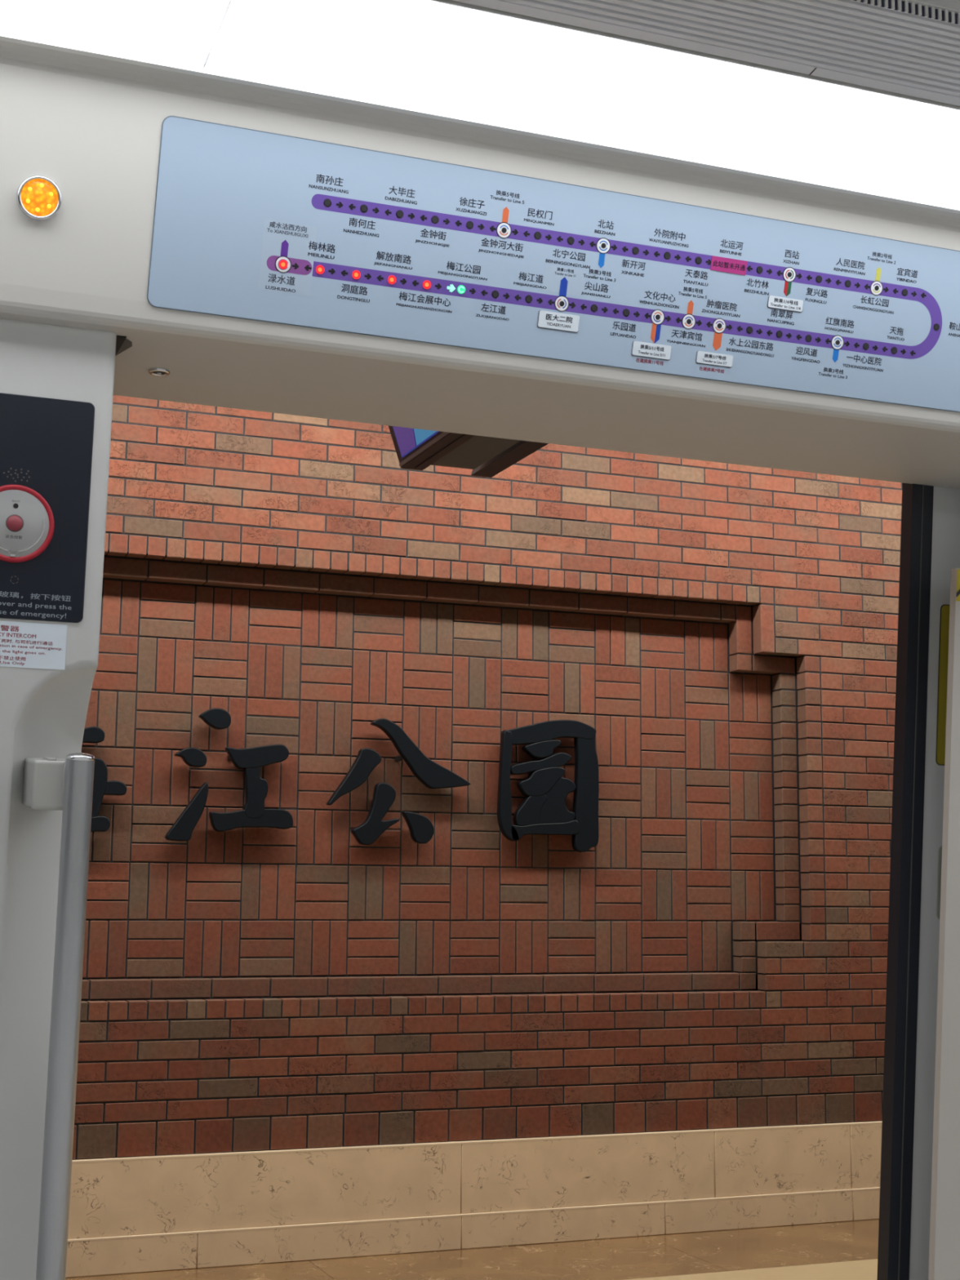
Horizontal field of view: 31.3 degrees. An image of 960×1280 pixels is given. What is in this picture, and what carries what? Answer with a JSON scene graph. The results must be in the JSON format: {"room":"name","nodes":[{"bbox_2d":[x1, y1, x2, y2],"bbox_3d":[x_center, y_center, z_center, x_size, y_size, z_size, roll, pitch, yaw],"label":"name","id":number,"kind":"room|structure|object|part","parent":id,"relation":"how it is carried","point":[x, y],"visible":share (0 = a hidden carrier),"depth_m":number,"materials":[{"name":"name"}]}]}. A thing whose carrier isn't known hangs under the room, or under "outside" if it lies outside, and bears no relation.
{"room":"subway train interior","nodes":[
{"label":"subway train interior","id":0,"kind":"room"},
{"bbox_2d":[0,318,132,1279],"bbox_3d":[-2.163,0.476,1.624,3.514,1.960,0.466,4,-9,-21],"label":"wall","id":1,"kind":"structure","parent":0,"point":[43,712],"depth_m":2.14,"materials":[{"name":"grey plastic"}]},
{"bbox_2d":[0,620,66,669],"bbox_3d":[-0.576,0.005,2.115,0.126,0.056,0.006,4,-9,-21],"label":"sticker","id":2,"kind":"object","parent":1,"relation":"attached to","point":[22,644],"visible":1,"depth_m":2.12,"materials":[{"name":"white paper"}]},
{"bbox_2d":[0,392,94,622],"bbox_3d":[-0.576,-0.165,2.120,0.180,0.277,0.031,4,-9,-21],"label":"intercom","id":3,"kind":"object","parent":1,"relation":"attached to","point":[46,444],"visible":1,"depth_m":2.13,"materials":[{"name":"black plastic"}]},
{"bbox_3d":[-0.576,-0.106,2.112,0.012,0.006,0.001,4,-3,-21],"label":"moulded stem","id":4,"kind":"part","parent":3,"relation":"part of","materials":[{"name":"metal"}]},
{"bbox_2d":[22,752,94,1279],"bbox_3d":[-0.548,0.641,2.104,0.072,1.002,0.273,4,-9,-21],"label":"handrail","id":5,"kind":"object","parent":1,"relation":"attached to","point":[50,783],"visible":0.94,"depth_m":2.04,"materials":[{"name":"silver metal"}]},
{"bbox_2d":[81,577,777,979],"bbox_3d":[-1.500,0.459,5.858,5.800,1.430,0.152,4,-9,-21],"label":"wall","id":6,"kind":"structure","parent":0,"point":[684,851],"depth_m":6.26,"materials":[{"name":"brick"}]},
{"bbox_2d":[82,726,127,831],"bbox_3d":[-1.433,0.460,5.768,0.477,0.408,0.074,4,-9,-21],"label":"raised character","id":7,"kind":"object","parent":6,"relation":"attached to","point":[102,786],"visible":0.3,"depth_m":5.79,"materials":[{"name":"black paint"}]},
{"bbox_2d":[164,707,293,840],"bbox_3d":[-0.873,0.474,5.988,0.444,0.462,0.074,4,-9,-21],"label":"raised character","id":8,"kind":"object","parent":6,"relation":"attached to","point":[253,814],"visible":1,"depth_m":5.96,"materials":[{"name":"black paint"}]},
{"bbox_2d":[326,718,471,844],"bbox_3d":[-0.296,0.517,6.210,0.539,0.455,0.074,4,-9,-21],"label":"raised character","id":9,"kind":"object","parent":6,"relation":"attached to","point":[432,775],"visible":1,"depth_m":6.17,"materials":[{"name":"black paint"}]},
{"bbox_2d":[497,720,599,852],"bbox_3d":[0.250,0.545,6.423,0.403,0.494,0.074,4,-9,-21],"label":"raised character","id":10,"kind":"object","parent":6,"relation":"attached to","point":[544,810],"visible":1,"depth_m":6.39,"materials":[{"name":"black paint"}]},
{"bbox_2d":[65,1218,879,1279],"bbox_3d":[0.489,1.929,4.359,8.600,0.080,3.420,4,-9,-21],"label":"floor","id":11,"kind":"structure","parent":0,"point":[840,1250],"depth_m":5.76,"materials":[{"name":"brown stone"}]},
{"bbox_2d":[0,40,959,488],"bbox_3d":[0.176,-0.529,2.531,8.400,0.390,0.464,4,-9,-21],"label":"wall header","id":12,"kind":"structure","parent":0,"point":[91,126],"depth_m":2.31,"materials":[{"name":"grey plastic"}]},
{"bbox_2d":[16,175,62,221],"bbox_3d":[-0.535,-0.537,2.080,0.054,0.053,0.023,4,-9,-20],"label":"indicator light","id":13,"kind":"object","parent":12,"relation":"attached to","point":[38,197],"visible":1,"depth_m":2.08,"materials":[{"name":"orange plastic"}]},
{"bbox_2d":[147,367,169,376],"bbox_3d":[-0.437,-0.364,2.332,0.030,0.006,0.030,4,-9,-21],"label":"ceiling sensor","id":14,"kind":"object","parent":12,"relation":"attached to","point":[156,371],"visible":1,"depth_m":2.33,"materials":[{"name":"silver metal"}]},
{"bbox_2d":[146,115,959,412],"bbox_3d":[0.246,-0.492,2.385,1.399,0.226,0.069,4,-9,-21],"label":"map","id":15,"kind":"object","parent":12,"relation":"attached to","point":[250,224],"visible":1,"depth_m":2.32,"materials":[{"name":"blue plastic"}]},
{"bbox_2d":[279,260,287,269],"bbox_3d":[-0.252,-0.482,2.197,0.011,0.011,0.004,4,-9,-21],"label":"light","id":16,"kind":"object","parent":15,"relation":"on","point":[282,264],"depth_m":2.20,"materials":[{"name":"red plastic"}]},
{"bbox_2d":[315,265,324,274],"bbox_3d":[-0.207,-0.479,2.215,0.011,0.011,0.004,4,-9,-21],"label":"light","id":17,"kind":"object","parent":15,"relation":"attached to","point":[319,268],"depth_m":2.21,"materials":[{"name":"red plastic"}]},
{"bbox_2d":[323,199,331,207],"bbox_3d":[-0.196,-0.563,2.205,0.010,0.010,0.003,3,-9,-19],"label":"light","id":18,"kind":"object","parent":15,"relation":"on","point":[326,202],"depth_m":2.21,"materials":[{"name":"grey plastic"}]},
{"bbox_2d":[351,270,360,279],"bbox_3d":[-0.161,-0.476,2.232,0.011,0.011,0.004,4,-9,-21],"label":"light","id":19,"kind":"object","parent":15,"relation":"attached to","point":[356,274],"depth_m":2.23,"materials":[{"name":"red plastic"}]},
{"bbox_2d":[360,204,368,213],"bbox_3d":[-0.151,-0.560,2.223,0.010,0.010,0.003,3,-9,-19],"label":"light","id":20,"kind":"object","parent":15,"relation":"on","point":[363,208],"depth_m":2.22,"materials":[{"name":"grey plastic"}]},
{"bbox_2d":[387,275,395,284],"bbox_3d":[-0.116,-0.473,2.250,0.011,0.011,0.004,4,-9,-21],"label":"light","id":21,"kind":"object","parent":15,"relation":"attached to","point":[391,279],"depth_m":2.25,"materials":[{"name":"red plastic"}]},
{"bbox_2d":[395,210,403,218],"bbox_3d":[-0.105,-0.557,2.241,0.010,0.010,0.003,3,-9,-19],"label":"light","id":22,"kind":"object","parent":15,"relation":"on","point":[399,214],"depth_m":2.24,"materials":[{"name":"grey plastic"}]},
{"bbox_2d":[422,280,431,288],"bbox_3d":[-0.070,-0.470,2.267,0.011,0.011,0.004,4,-9,-21],"label":"light","id":23,"kind":"object","parent":15,"relation":"attached to","point":[426,284],"depth_m":2.27,"materials":[{"name":"red plastic"}]},
{"bbox_2d":[431,215,438,223],"bbox_3d":[-0.059,-0.554,2.258,0.010,0.010,0.003,4,-9,-24],"label":"light","id":24,"kind":"object","parent":15,"relation":"on","point":[434,219],"depth_m":2.26,"materials":[{"name":"grey plastic"}]},
{"bbox_2d":[457,285,465,293],"bbox_3d":[-0.025,-0.468,2.285,0.011,0.011,0.004,4,-9,-21],"label":"light","id":25,"kind":"object","parent":15,"relation":"attached to","point":[460,289],"depth_m":2.29,"materials":[{"name":"green plastic"}]},
{"bbox_2d":[466,221,473,229],"bbox_3d":[-0.014,-0.551,2.276,0.010,0.010,0.003,3,-9,-19],"label":"light","id":26,"kind":"object","parent":15,"relation":"on","point":[469,224],"depth_m":2.28,"materials":[{"name":"grey plastic"}]},
{"bbox_2d":[491,290,498,297],"bbox_3d":[0.021,-0.465,2.304,0.010,0.010,0.003,3,-9,-19],"label":"light","id":27,"kind":"object","parent":15,"relation":"attached to","point":[495,294],"depth_m":2.30,"materials":[{"name":"grey plastic"}]},
{"bbox_2d":[501,227,506,233],"bbox_3d":[0.032,-0.548,2.293,0.007,0.007,0.002,4,-9,-21],"label":"light","id":28,"kind":"object","parent":15,"relation":"on","point":[504,230],"depth_m":2.29,"materials":[{"name":"grey plastic"}]},
{"bbox_2d":[524,295,532,302],"bbox_3d":[0.066,-0.462,2.321,0.010,0.010,0.003,3,-9,-19],"label":"light","id":29,"kind":"object","parent":15,"relation":"attached to","point":[528,299],"depth_m":2.32,"materials":[{"name":"grey plastic"}]},
{"bbox_2d":[533,231,541,239],"bbox_3d":[0.078,-0.546,2.311,0.010,0.010,0.003,4,-9,-21],"label":"light","id":30,"kind":"object","parent":15,"relation":"on","point":[537,235],"depth_m":2.31,"materials":[{"name":"grey plastic"}]},
{"bbox_2d":[567,236,573,244],"bbox_3d":[0.123,-0.543,2.329,0.010,0.010,0.003,3,-9,-19],"label":"light","id":31,"kind":"object","parent":15,"relation":"on","point":[570,239],"depth_m":2.33,"materials":[{"name":"grey plastic"}]},
{"bbox_2d":[591,304,597,311],"bbox_3d":[0.157,-0.456,2.356,0.010,0.010,0.003,4,-9,-21],"label":"light","id":32,"kind":"object","parent":15,"relation":"attached to","point":[593,307],"depth_m":2.36,"materials":[{"name":"grey plastic"}]},
{"bbox_2d":[600,243,605,248],"bbox_3d":[0.169,-0.540,2.346,0.007,0.007,0.002,4,-9,-21],"label":"light","id":33,"kind":"object","parent":15,"relation":"on","point":[602,245],"depth_m":2.35,"materials":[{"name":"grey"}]},
{"bbox_2d":[622,309,629,316],"bbox_3d":[0.203,-0.454,2.374,0.010,0.010,0.003,3,-9,-19],"label":"light","id":34,"kind":"object","parent":15,"relation":"attached to","point":[625,312],"depth_m":2.37,"materials":[{"name":"grey plastic"}]},
{"bbox_2d":[631,247,639,254],"bbox_3d":[0.215,-0.537,2.364,0.010,0.010,0.003,3,-9,-19],"label":"light","id":35,"kind":"object","parent":15,"relation":"on","point":[635,251],"depth_m":2.36,"materials":[{"name":"grey plastic"}]},
{"bbox_2d":[663,252,671,259],"bbox_3d":[0.261,-0.534,2.382,0.010,0.010,0.003,3,-9,-19],"label":"light","id":36,"kind":"object","parent":15,"relation":"on","point":[667,255],"depth_m":2.38,"materials":[{"name":"grey plastic"}]},
{"bbox_2d":[686,319,691,324],"bbox_3d":[0.294,-0.448,2.409,0.007,0.007,0.002,4,-9,-21],"label":"light","id":37,"kind":"object","parent":15,"relation":"on","point":[688,321],"depth_m":2.41,"materials":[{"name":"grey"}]},
{"bbox_2d":[695,257,702,264],"bbox_3d":[0.306,-0.532,2.400,0.010,0.010,0.003,3,-9,-19],"label":"light","id":38,"kind":"object","parent":15,"relation":"on","point":[698,260],"depth_m":2.40,"materials":[{"name":"grey plastic"}]},
{"bbox_2d":[746,326,752,333],"bbox_3d":[0.385,-0.442,2.444,0.010,0.010,0.003,4,-9,-24],"label":"light","id":39,"kind":"object","parent":15,"relation":"attached to","point":[748,329],"depth_m":2.44,"materials":[{"name":"grey plastic"}]},
{"bbox_2d":[755,266,762,273],"bbox_3d":[0.398,-0.526,2.435,0.010,0.010,0.003,4,-9,-21],"label":"light","id":40,"kind":"object","parent":15,"relation":"on","point":[758,268],"depth_m":2.43,"materials":[{"name":"grey plastic"}]},
{"bbox_2d":[776,330,782,337],"bbox_3d":[0.430,-0.440,2.462,0.010,0.010,0.003,3,-9,-19],"label":"light","id":41,"kind":"object","parent":15,"relation":"attached to","point":[779,333],"depth_m":2.46,"materials":[{"name":"grey plastic"}]},
{"bbox_2d":[805,334,811,342],"bbox_3d":[0.476,-0.437,2.480,0.010,0.010,0.003,4,-9,-24],"label":"light","id":42,"kind":"object","parent":15,"relation":"attached to","point":[808,337],"depth_m":2.48,"materials":[{"name":"grey plastic"}]},
{"bbox_2d":[815,275,822,283],"bbox_3d":[0.489,-0.520,2.470,0.010,0.010,0.003,3,-9,-19],"label":"light","id":43,"kind":"object","parent":15,"relation":"on","point":[818,278],"depth_m":2.47,"materials":[{"name":"grey plastic"}]},
{"bbox_2d":[844,280,851,287],"bbox_3d":[0.535,-0.518,2.488,0.010,0.010,0.003,4,-9,-21],"label":"light","id":44,"kind":"object","parent":15,"relation":"on","point":[847,282],"depth_m":2.49,"materials":[{"name":"grey plastic"}]},
{"bbox_2d":[862,342,869,350],"bbox_3d":[0.567,-0.431,2.515,0.010,0.010,0.003,4,-9,-21],"label":"light","id":45,"kind":"object","parent":15,"relation":"attached to","point":[865,345],"depth_m":2.51,"materials":[{"name":"grey plastic"}]},
{"bbox_2d":[890,346,897,354],"bbox_3d":[0.612,-0.428,2.532,0.010,0.010,0.003,4,-9,-21],"label":"light","id":46,"kind":"object","parent":15,"relation":"attached to","point":[893,349],"depth_m":2.53,"materials":[{"name":"grey plastic"}]},
{"bbox_2d":[902,288,907,296],"bbox_3d":[0.626,-0.512,2.523,0.010,0.010,0.003,3,-9,-19],"label":"light","id":47,"kind":"object","parent":15,"relation":"on","point":[904,291],"depth_m":2.52,"materials":[{"name":"grey plastic"}]},
{"bbox_2d":[933,324,939,330],"bbox_3d":[0.680,-0.466,2.552,0.010,0.010,0.003,3,-9,-19],"label":"light","id":48,"kind":"object","parent":15,"relation":"attached to","point":[936,326],"depth_m":2.55,"materials":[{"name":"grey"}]},
{"bbox_2d":[876,482,959,1279],"bbox_3d":[1.025,0.696,3.032,0.710,1.944,0.230,4,-9,-21],"label":"door","id":49,"kind":"structure","parent":12,"relation":"in","point":[930,535],"depth_m":2.92,"materials":[{"name":"black rubber"}]},
{"bbox_3d":[1.044,0.698,3.042,0.666,1.950,0.031,4,-3,-21],"label":"panel","id":50,"kind":"part","parent":49,"relation":"part of","materials":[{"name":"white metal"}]},
{"bbox_2d":[72,395,902,1159],"bbox_3d":[-0.180,0.281,6.363,8.600,3.150,0.332,4,-9,-21],"label":"wall","id":51,"kind":"structure","parent":0,"point":[827,547],"depth_m":6.56,"materials":[{"name":"brick"}]},
{"bbox_2d":[80,533,825,1020],"bbox_3d":[-1.411,0.443,5.744,5.882,1.629,0.132,4,-9,-21],"label":"trim","id":52,"kind":"structure","parent":51,"relation":"attached to","point":[196,992],"depth_m":6.33,"materials":[{"name":"brick"}]},
{"bbox_2d":[65,1120,882,1277],"bbox_3d":[-0.181,1.978,6.083,8.600,0.412,0.300,4,-9,-21],"label":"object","id":53,"kind":"structure","parent":51,"relation":"attached to","point":[127,1215],"depth_m":5.97,"materials":[{"name":"beige stone"}]},
{"bbox_2d":[72,1006,885,1159],"bbox_3d":[-0.142,1.546,6.054,8.600,0.434,0.067,4,-9,-21],"label":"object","id":54,"kind":"structure","parent":51,"relation":"attached to","point":[173,1137],"depth_m":6.05,"materials":[{"name":"brick"}]},
{"bbox_2d":[451,0,959,106],"bbox_3d":[0.610,-0.875,1.469,8.400,0.140,2.830,4,-9,-21],"label":"ceiling","id":55,"kind":"structure","parent":0,"point":[907,47],"depth_m":2.06,"materials":[{"name":"grey metal"}]},
{"bbox_2d":[0,0,959,213],"bbox_3d":[0.304,-0.689,2.226,8.400,0.046,0.234,4,-9,-21],"label":"ceiling light","id":56,"kind":"object","parent":55,"relation":"attached to","point":[449,60],"visible":0.97,"depth_m":2.13,"materials":[{"name":"white plastic"}]},
{"bbox_2d":[0,0,230,67],"bbox_3d":[-1.042,-0.776,1.702,1.597,0.034,0.214,4,-9,-21],"label":"diffuser","id":57,"kind":"object","parent":56,"relation":"attached to","point":[151,33],"depth_m":2.00,"materials":[{"name":"white plastic"}]},
{"bbox_2d":[851,0,959,25],"bbox_3d":[0.400,-0.759,1.990,8.400,0.016,0.005,4,-9,-21],"label":"ceiling vent","id":58,"kind":"object","parent":55,"relation":"in","point":[927,12],"depth_m":2.04,"materials":[{"name":"silver metal"}]},
{"bbox_3d":[0.654,-0.910,1.358,8.400,0.103,1.385,4,-9,-21],"label":"panel","id":59,"kind":"part","parent":55,"relation":"part of","materials":[{"name":"grey paint"}]},
{"bbox_3d":[0.467,-1.506,4.994,8.600,0.100,3.800,4,-9,-21],"label":"platform","id":60,"kind":"object","parent":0,"visible":0},
{"bbox_2d":[388,426,548,477],"bbox_3d":[0.130,-1.048,4.165,0.677,1.052,1.180,4,-9,-21],"label":"display","id":61,"kind":"object","parent":60,"relation":"hanging from","point":[416,449],"visible":0.11,"depth_m":4.44,"materials":[{"name":"dark brown painted metal"},{"name":"display glass"}]},
{"bbox_2d":[393,426,415,456],"bbox_3d":[-0.219,-0.630,4.488,0.093,0.262,0.140,4,-9,-21],"label":"picture","id":62,"kind":"object","parent":61,"relation":"attached to","point":[405,437],"depth_m":4.50,"materials":[{"name":"purple"}]},
{"bbox_2d":[413,428,436,445],"bbox_3d":[-0.153,-0.627,4.340,0.077,0.214,0.220,4,-9,-21],"label":"picture","id":63,"kind":"object","parent":61,"relation":"attached to","point":[421,437],"depth_m":4.38,"materials":[{"name":"blue"}]},
{"bbox_3d":[0.131,-0.842,4.106,0.130,0.617,1.125,4,-9,-21],"label":"casing","id":64,"kind":"part","parent":61,"relation":"part of","materials":[{"name":"brown"}]},
{"bbox_3d":[2.453,0.776,3.380,3.390,1.950,0.405,4,-9,-21],"label":"wall","id":65,"kind":"structure","parent":0,"visible":0},
{"bbox_2d":[928,568,959,1279],"bbox_3d":[0.799,0.619,2.803,0.076,1.476,0.213,4,-9,-22],"label":"post","id":66,"kind":"object","parent":65,"relation":"attached to","point":[944,1223],"visible":1,"depth_m":2.80,"materials":[{"name":"grey metal"}]}
]}

